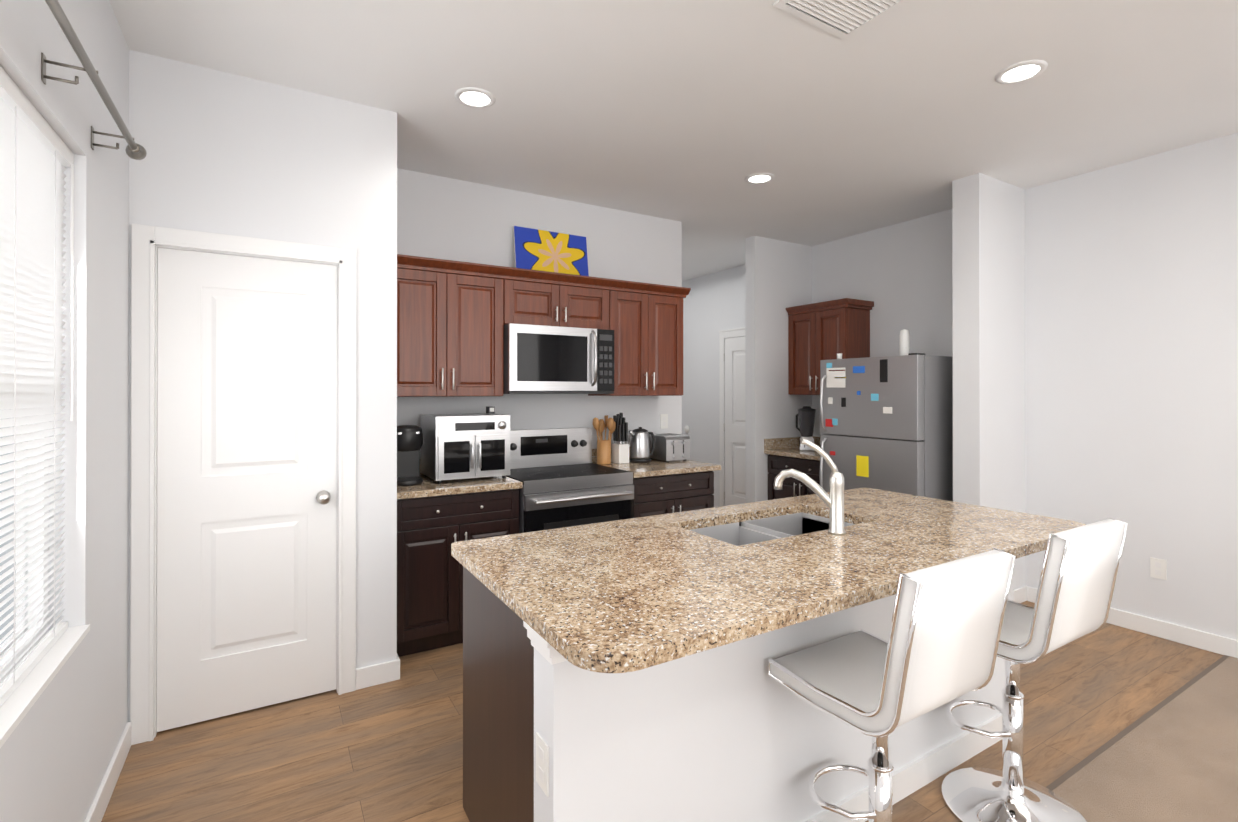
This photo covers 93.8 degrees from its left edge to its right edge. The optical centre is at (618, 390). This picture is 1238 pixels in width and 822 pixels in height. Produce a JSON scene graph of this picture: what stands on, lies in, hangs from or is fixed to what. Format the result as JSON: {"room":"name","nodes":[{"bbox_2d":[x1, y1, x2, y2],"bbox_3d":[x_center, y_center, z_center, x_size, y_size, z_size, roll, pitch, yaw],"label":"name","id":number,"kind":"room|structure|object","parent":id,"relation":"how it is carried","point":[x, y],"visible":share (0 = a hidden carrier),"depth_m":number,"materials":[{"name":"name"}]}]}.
{"room":"kitchen","nodes":[
{"label":"kitchen","id":0,"kind":"room"},
{"bbox_2d":[0,0,128,821],"bbox_3d":[-0.774,0.020,0.177,0.150,2.840,6.780,0,0,-31],"label":"wall","id":1,"kind":"structure","parent":0,"point":[58,748],"depth_m":1.82,"materials":[{"name":"paint"}]},
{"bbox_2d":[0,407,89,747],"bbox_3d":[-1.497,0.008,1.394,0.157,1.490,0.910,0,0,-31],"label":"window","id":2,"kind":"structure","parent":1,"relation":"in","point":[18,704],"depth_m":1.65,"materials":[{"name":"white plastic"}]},
{"bbox_2d":[0,66,73,706],"bbox_3d":[-1.478,-0.001,1.405,0.056,1.468,0.894,0,0,-31],"label":"window blinds","id":3,"kind":"object","parent":2,"relation":"attached to","point":[36,155],"visible":1,"depth_m":1.54,"materials":[{"name":"white plastic"}]},
{"bbox_2d":[41,0,146,159],"bbox_3d":[-1.197,-0.822,1.147,0.124,0.079,2.035,0,0,-31],"label":"curtain rod","id":4,"kind":"object","parent":1,"relation":"attached to","point":[134,150],"visible":1,"depth_m":1.50,"materials":[{"name":"grey metal"}]},
{"bbox_2d":[84,722,130,821],"bbox_3d":[-0.502,1.389,-0.118,0.015,0.100,5.760,0,0,-31],"label":"baseboard","id":5,"kind":"structure","parent":1,"relation":"attached to","point":[96,812],"depth_m":2.06,"materials":[{"name":"white"}]},
{"bbox_2d":[128,50,396,721],"bbox_3d":[-1.755,0.028,2.960,1.040,2.840,0.760,0,0,-31],"label":"wall","id":6,"kind":"structure","parent":0,"point":[231,154],"depth_m":2.70,"materials":[{"name":"paint"}]},
{"bbox_2d":[130,224,355,744],"bbox_3d":[-1.661,0.384,2.628,0.840,2.125,0.143,0,0,-31],"label":"door frame","id":7,"kind":"structure","parent":6,"relation":"attached to","point":[145,239],"depth_m":2.41,"materials":[{"name":"white wood"}]},
{"bbox_2d":[157,248,336,731],"bbox_3d":[-1.638,0.418,2.590,0.680,2.033,0.103,0,0,-31],"label":"pantry door","id":8,"kind":"structure","parent":6,"relation":"in","point":[246,483],"depth_m":2.59,"materials":[{"name":"white"}]},
{"bbox_2d":[397,168,811,502],"bbox_3d":[-0.299,0.031,4.350,4.970,2.840,0.120,0,0,-31],"label":"wall","id":9,"kind":"structure","parent":0,"point":[440,217],"depth_m":4.42,"materials":[{"name":"paint"}]},
{"bbox_2d":[397,262,508,396],"bbox_3d":[-1.113,-0.342,3.597,0.712,0.762,0.329,0,0,-31],"label":"upper cabinet","id":10,"kind":"object","parent":9,"relation":"attached to","point":[453,317],"depth_m":3.47,"materials":[{"name":"brown wood"}]},
{"bbox_2d":[509,274,612,329],"bbox_3d":[-0.478,-0.569,3.980,0.770,0.306,0.329,0,0,-31],"label":"upper cabinet","id":11,"kind":"object","parent":9,"relation":"attached to","point":[561,302],"depth_m":3.84,"materials":[{"name":"brown wood"}]},
{"bbox_2d":[513,226,588,275],"bbox_3d":[-0.475,-0.950,4.112,0.560,0.360,0.070,0,0,-31],"label":"picture","id":12,"kind":"object","parent":11,"relation":"on","point":[542,250],"visible":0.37,"depth_m":4.10,"materials":[{"name":"blue paper"}]},
{"bbox_2d":[503,323,613,393],"bbox_3d":[-0.444,-0.193,3.923,0.754,0.437,0.457,0,0,-31],"label":"microwave","id":13,"kind":"object","parent":11,"relation":"attached to","point":[539,359],"visible":1,"depth_m":3.75,"materials":[{"name":"silver metal"}]},
{"bbox_2d":[588,286,684,395],"bbox_3d":[0.128,-0.340,4.344,0.645,0.762,0.329,0,0,-31],"label":"upper cabinet","id":14,"kind":"object","parent":9,"relation":"attached to","point":[647,324],"depth_m":4.20,"materials":[{"name":"brown wood"}]},
{"bbox_2d":[660,414,667,428],"bbox_3d":[0.364,0.252,4.674,0.072,0.116,0.007,0,0,-31],"label":"outlet","id":15,"kind":"object","parent":9,"relation":"attached to","point":[663,421],"visible":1,"depth_m":4.67,"materials":[{"name":"white plastic"}]},
{"bbox_2d":[101,601,1223,821],"bbox_3d":[0.746,1.476,2.582,5.240,0.060,9.340,0,0,-31],"label":"floor","id":16,"kind":"structure","parent":0,"point":[391,751],"depth_m":2.36,"materials":[{"name":"brown wood"}]},
{"bbox_2d":[397,473,522,656],"bbox_3d":[-1.032,0.943,3.462,0.715,1.012,0.638,0,0,-31],"label":"base cabinet","id":17,"kind":"object","parent":16,"relation":"on","point":[435,520],"visible":0.65,"depth_m":3.18,"materials":[{"name":"brown wood"}]},
{"bbox_2d":[397,425,422,485],"bbox_3d":[-1.255,0.368,3.378,0.184,0.335,0.338,0,0,-31],"label":"coffee maker","id":18,"kind":"object","parent":17,"relation":"on","point":[409,441],"visible":0.75,"depth_m":3.31,"materials":[{"name":"black plastic"}]},
{"bbox_2d":[420,413,509,483],"bbox_3d":[-0.937,0.344,3.544,0.445,0.385,0.442,0,0,-31],"label":"toaster oven","id":19,"kind":"object","parent":17,"relation":"on","point":[465,445],"visible":0.98,"depth_m":3.39,"materials":[{"name":"silver metal"}]},
{"bbox_2d":[486,406,494,412],"bbox_3d":[-0.835,0.129,3.757,0.040,0.044,0.062,0,0,-31],"label":"timer","id":20,"kind":"object","parent":19,"relation":"on","point":[490,409],"visible":1,"depth_m":3.74,"materials":[{"name":"grey plastic"}]},
{"bbox_2d":[506,427,633,532],"bbox_3d":[-0.376,0.862,3.807,0.754,1.175,0.708,0,0,-31],"label":"stove","id":21,"kind":"object","parent":16,"relation":"on","point":[562,477],"visible":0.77,"depth_m":3.66,"materials":[{"name":"silver metal"}]},
{"bbox_2d":[592,447,720,517],"bbox_3d":[0.250,0.945,4.234,0.747,1.012,0.638,0,0,-31],"label":"base cabinet","id":22,"kind":"object","parent":16,"relation":"on","point":[665,487],"visible":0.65,"depth_m":4.01,"materials":[{"name":"brown wood"}]},
{"bbox_2d":[592,415,615,464],"bbox_3d":[-0.113,0.362,4.239,0.193,0.352,0.146,0,0,-31],"label":"utensil crock","id":23,"kind":"object","parent":22,"relation":"on","point":[603,448],"visible":1,"depth_m":4.19,"materials":[{"name":"brown wood"}]},
{"bbox_2d":[612,413,628,463],"bbox_3d":[0.011,0.353,4.291,0.090,0.370,0.110,0,0,-31],"label":"knife block","id":24,"kind":"object","parent":22,"relation":"on","point":[620,450],"visible":1,"depth_m":4.26,"materials":[{"name":"white plastic"}]},
{"bbox_2d":[628,427,654,462],"bbox_3d":[0.171,0.407,4.352,0.233,0.262,0.164,0,0,-31],"label":"kettle","id":25,"kind":"object","parent":22,"relation":"on","point":[640,448],"visible":1,"depth_m":4.29,"materials":[{"name":"silver metal"}]},
{"bbox_2d":[649,433,689,461],"bbox_3d":[0.386,0.441,4.458,0.225,0.196,0.300,0,0,-31],"label":"toaster","id":26,"kind":"object","parent":22,"relation":"on","point":[670,446],"visible":0.96,"depth_m":4.36,"materials":[{"name":"silver metal"}]},
{"bbox_2d":[463,508,1013,821],"bbox_3d":[0.568,1.008,2.249,2.176,0.876,0.797,0,0,-31],"label":"kitchen island","id":27,"kind":"object","parent":16,"relation":"on","point":[709,737],"depth_m":1.66,"materials":[{"name":"beige stone"}]},
{"bbox_2d":[451,516,866,687],"bbox_3d":[0.035,0.549,1.777,0.830,0.037,1.050,0,0,-31],"label":"island countertop","id":28,"kind":"structure","parent":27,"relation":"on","point":[617,599],"depth_m":1.54,"materials":[{"name":"beige stone"}]},
{"bbox_2d":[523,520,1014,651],"bbox_3d":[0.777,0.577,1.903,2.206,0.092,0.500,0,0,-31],"label":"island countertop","id":29,"kind":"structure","parent":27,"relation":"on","point":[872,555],"depth_m":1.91,"materials":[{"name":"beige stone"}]},
{"bbox_2d":[774,438,845,534],"bbox_3d":[0.721,0.355,2.188,0.174,0.352,0.217,0,0,-31],"label":"faucet","id":30,"kind":"object","parent":29,"relation":"on","point":[833,501],"visible":1,"depth_m":2.14,"materials":[{"name":"silver metal"}]},
{"bbox_2d":[764,436,820,499],"bbox_3d":[1.781,0.947,5.089,0.638,1.012,0.748,0,0,-31],"label":"base cabinet","id":31,"kind":"object","parent":16,"relation":"on","point":[785,453],"visible":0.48,"depth_m":5.09,"materials":[{"name":"brown wood"}]},
{"bbox_2d":[796,406,815,450],"bbox_3d":[1.676,0.343,5.209,0.176,0.396,0.213,0,0,-31],"label":"blender","id":32,"kind":"object","parent":31,"relation":"on","point":[806,414],"visible":0.98,"depth_m":5.14,"materials":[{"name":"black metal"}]},
{"bbox_2d":[819,353,952,500],"bbox_3d":[2.087,0.603,4.361,0.862,1.697,0.790,0,0,-31],"label":"fridge","id":33,"kind":"object","parent":16,"relation":"on","point":[886,423],"visible":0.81,"depth_m":4.03,"materials":[{"name":"silver metal"}]},
{"bbox_2d":[899,329,909,355],"bbox_3d":[2.115,-0.349,4.287,0.072,0.205,0.072,0,0,-31],"label":"air freshener","id":34,"kind":"object","parent":33,"relation":"on","point":[904,342],"visible":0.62,"depth_m":4.26,"materials":[{"name":"white plastic"}]},
{"bbox_2d":[768,548,1015,821],"bbox_3d":[0.737,0.934,1.601,0.436,1.020,0.467,0,0,-31],"label":"stool","id":35,"kind":"object","parent":16,"relation":"on","point":[939,647],"visible":1,"depth_m":1.47,"materials":[{"name":"white leather"}]},
{"bbox_2d":[941,517,1128,821],"bbox_3d":[1.362,0.935,1.977,0.436,1.020,0.467,0,0,-31],"label":"stool","id":36,"kind":"object","parent":16,"relation":"on","point":[1077,580],"visible":0.9,"depth_m":1.91,"materials":[{"name":"white leather"}]},
{"bbox_2d":[1046,655,1237,821],"bbox_3d":[2.141,1.437,0.293,4.936,0.007,3.705,0,0,-31],"label":"floor carpet","id":37,"kind":"object","parent":16,"relation":"on","point":[1173,757],"visible":1,"depth_m":2.22,"materials":[{"name":"brown carpet"}]},
{"bbox_2d":[109,0,1237,280],"bbox_3d":[0.746,-1.444,2.590,5.240,0.100,9.340,0,0,-31],"label":"ceiling","id":38,"kind":"structure","parent":0,"point":[691,114],"depth_m":2.68,"materials":[{"name":"paint"}]},
{"bbox_2d":[454,87,494,107],"bbox_3d":[-0.685,-1.389,2.756,0.190,0.008,0.190,0,0,-31],"label":"recessed light","id":39,"kind":"object","parent":38,"relation":"in","point":[473,97],"visible":1,"depth_m":2.75,"materials":[{"name":"white plastic"}]},
{"bbox_2d":[745,173,773,183],"bbox_3d":[0.921,-1.386,3.792,0.190,0.008,0.190,0,0,-31],"label":"recessed light","id":40,"kind":"object","parent":38,"relation":"in","point":[757,178],"visible":1,"depth_m":3.79,"materials":[{"name":"white plastic"}]},
{"bbox_2d":[773,0,910,40],"bbox_3d":[0.818,-1.390,2.044,0.400,0.008,0.350,0,0,-31],"label":"ceiling vent","id":41,"kind":"object","parent":38,"relation":"in","point":[845,20],"visible":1,"depth_m":2.13,"materials":[{"name":"white metal"}]},
{"bbox_2d":[995,60,1047,83],"bbox_3d":[1.759,-1.389,2.535,0.190,0.008,0.190,0,0,-31],"label":"recessed light","id":42,"kind":"object","parent":38,"relation":"in","point":[1019,72],"visible":1,"depth_m":2.52,"materials":[{"name":"white plastic"}]},
{"bbox_2d":[682,132,1237,639],"bbox_3d":[2.939,0.030,3.906,0.120,2.840,9.340,0,0,-31],"label":"wall","id":43,"kind":"structure","parent":0,"point":[1132,344],"depth_m":3.56,"materials":[{"name":"paint"}]},
{"bbox_2d":[684,426,688,432],"bbox_3d":[0.846,0.489,7.244,0.021,0.090,0.090,0,0,-31],"label":"thermostat","id":44,"kind":"object","parent":43,"relation":"attached to","point":[686,429],"visible":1,"depth_m":7.23,"materials":[{"name":"white plastic"}]},
{"bbox_2d":[719,327,744,506],"bbox_3d":[1.399,0.384,6.322,0.024,2.145,0.910,0,0,-31],"label":"door frame","id":45,"kind":"structure","parent":43,"relation":"attached to","point":[732,333],"depth_m":6.65,"materials":[{"name":"white"}]},
{"bbox_2d":[724,336,744,505],"bbox_3d":[1.369,0.428,6.311,0.084,2.033,0.722,0,0,-31],"label":"hall door","id":46,"kind":"structure","parent":43,"relation":"in","point":[734,423],"depth_m":6.48,"materials":[{"name":"white"}]},
{"bbox_2d":[786,298,873,394],"bbox_3d":[1.878,-0.361,5.197,0.363,0.810,0.670,0,0,-31],"label":"upper cabinet","id":47,"kind":"object","parent":43,"relation":"attached to","point":[825,330],"visible":0.88,"depth_m":5.09,"materials":[{"name":"brown wood"}]},
{"bbox_2d":[1028,586,1237,657],"bbox_3d":[4.008,1.395,1.996,0.015,0.100,4.670,0,0,-31],"label":"baseboard","id":48,"kind":"structure","parent":43,"relation":"attached to","point":[1218,644],"depth_m":3.34,"materials":[{"name":"white wood"}]},
{"bbox_2d":[1150,557,1166,579],"bbox_3d":[3.168,1.049,3.400,0.007,0.116,0.072,0,0,-31],"label":"outlet","id":49,"kind":"object","parent":43,"relation":"attached to","point":[1158,568],"visible":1,"depth_m":3.40,"materials":[{"name":"white plastic"}]},
{"bbox_2d":[952,173,1025,589],"bbox_3d":[2.514,0.030,3.925,0.590,2.840,0.170,0,0,-31],"label":"wall","id":50,"kind":"structure","parent":0,"point":[988,240],"depth_m":3.81,"materials":[{"name":"paint"}]},
{"bbox_2d":[1014,586,1027,602],"bbox_3d":[2.546,1.400,3.833,0.585,0.100,0.023,0,0,-31],"label":"baseboard","id":51,"kind":"structure","parent":50,"relation":"attached to","point":[1020,594],"depth_m":3.94,"materials":[{"name":"white"}]}
]}

